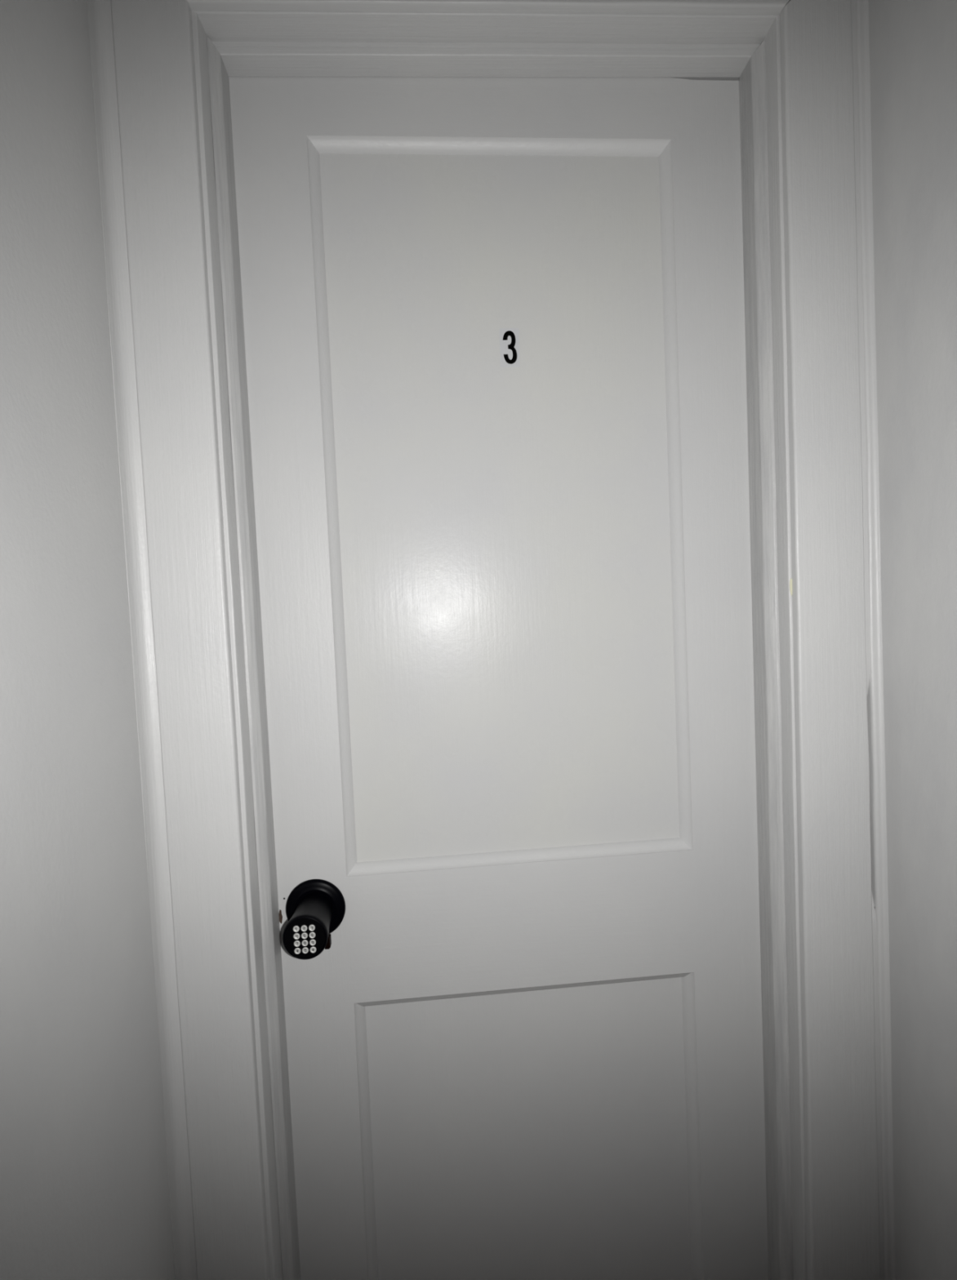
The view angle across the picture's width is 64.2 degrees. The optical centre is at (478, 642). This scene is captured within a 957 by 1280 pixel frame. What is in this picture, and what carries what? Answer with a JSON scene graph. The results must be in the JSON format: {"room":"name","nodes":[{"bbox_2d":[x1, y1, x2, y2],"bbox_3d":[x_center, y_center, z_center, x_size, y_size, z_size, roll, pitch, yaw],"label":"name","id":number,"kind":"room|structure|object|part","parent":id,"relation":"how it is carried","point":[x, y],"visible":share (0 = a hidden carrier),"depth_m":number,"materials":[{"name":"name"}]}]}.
{"room":"hallway","nodes":[
{"label":"hallway","id":0,"kind":"room"},
{"bbox_2d":[0,0,175,1279],"bbox_3d":[-0.321,0.187,-0.744,0.123,2.450,3.231,-3,3,-4],"label":"wall","id":1,"kind":"structure","parent":0,"point":[85,1194],"depth_m":0.68,"materials":[{"name":"white paint"}]},
{"bbox_2d":[868,0,956,1279],"bbox_3d":[0.651,0.140,-0.678,0.137,2.450,3.231,-3,3,-4],"label":"wall","id":2,"kind":"structure","parent":0,"point":[913,43],"depth_m":0.84,"materials":[{"name":"white paint"}]},
{"bbox_2d":[850,0,895,1279],"bbox_3d":[0.471,0.061,0.916,0.037,2.450,0.024,-3,3,-4],"label":"strip","id":3,"kind":"object","parent":2,"relation":"attached to","point":[860,8],"visible":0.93,"depth_m":0.91,"materials":[{"name":"white paint"}]},
{"bbox_3d":[0.057,0.077,0.969,1.120,2.450,0.140,-3,3,-4],"label":"wall","id":4,"kind":"structure","parent":0,"visible":0},
{"bbox_2d":[87,0,196,1279],"bbox_3d":[-0.366,0.102,0.854,0.018,2.450,0.039,-3,3,-4],"label":"strip","id":5,"kind":"object","parent":4,"relation":"attached to","point":[100,15],"visible":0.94,"depth_m":0.84,"materials":[{"name":"white paint"}]},
{"bbox_2d":[111,0,880,1279],"bbox_3d":[0.060,0.255,0.965,0.832,2.095,0.154,-3,3,-4],"label":"door frame","id":6,"kind":"structure","parent":4,"relation":"attached to","point":[153,41],"depth_m":0.88,"materials":[{"name":"white paint"}]},
{"bbox_2d":[228,75,768,1279],"bbox_3d":[0.060,0.303,0.951,0.625,1.984,0.126,-3,3,-4],"label":"door","id":7,"kind":"structure","parent":4,"relation":"in","point":[506,612],"depth_m":0.97,"materials":[{"name":"white paint"}]},
{"bbox_3d":[-0.202,0.338,0.914,0.052,0.052,0.081,-3,3,-4],"label":"knob","id":8,"kind":"part","parent":7,"relation":"part of","materials":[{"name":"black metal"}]},
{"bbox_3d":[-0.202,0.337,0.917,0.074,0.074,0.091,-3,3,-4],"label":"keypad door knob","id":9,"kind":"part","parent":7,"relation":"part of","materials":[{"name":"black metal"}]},
{"bbox_3d":[0.014,-0.651,0.944,0.447,0.076,0.035,-3,3,-4],"label":"rail","id":10,"kind":"part","parent":7,"relation":"part of","materials":[{"name":"white paint"}]},
{"bbox_3d":[0.035,-0.167,0.972,0.423,0.882,0.008,-3,3,-4],"label":"panel","id":11,"kind":"part","parent":7,"relation":"part of","materials":[{"name":"white paint"}]},
{"bbox_3d":[0.036,-0.167,0.964,0.448,0.907,0.021,-3,3,-4],"label":"panel molding","id":12,"kind":"part","parent":7,"relation":"part of","materials":[{"name":"white paint"}]},
{"bbox_2d":[498,328,519,367],"bbox_3d":[0.039,-0.370,0.958,0.025,0.048,0.001,-3,3,-4],"label":"sticker","id":13,"kind":"object","parent":7,"relation":"attached to","point":[509,354],"visible":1,"depth_m":0.96,"materials":[{"name":"paper"}]},
{"bbox_3d":[0.059,0.365,1.000,0.448,0.169,0.035,-3,3,-4],"label":"rail","id":14,"kind":"part","parent":7,"relation":"part of","materials":[{"name":"white paint"}]},
{"bbox_3d":[0.074,0.754,1.023,0.424,0.597,0.008,-3,3,-4],"label":"panel","id":15,"kind":"part","parent":7,"relation":"part of","materials":[{"name":"white paint"}]},
{"bbox_3d":[0.075,0.754,1.014,0.449,0.622,0.021,-3,3,-4],"label":"panel molding","id":16,"kind":"part","parent":7,"relation":"part of","materials":[{"name":"white paint"}]}
]}

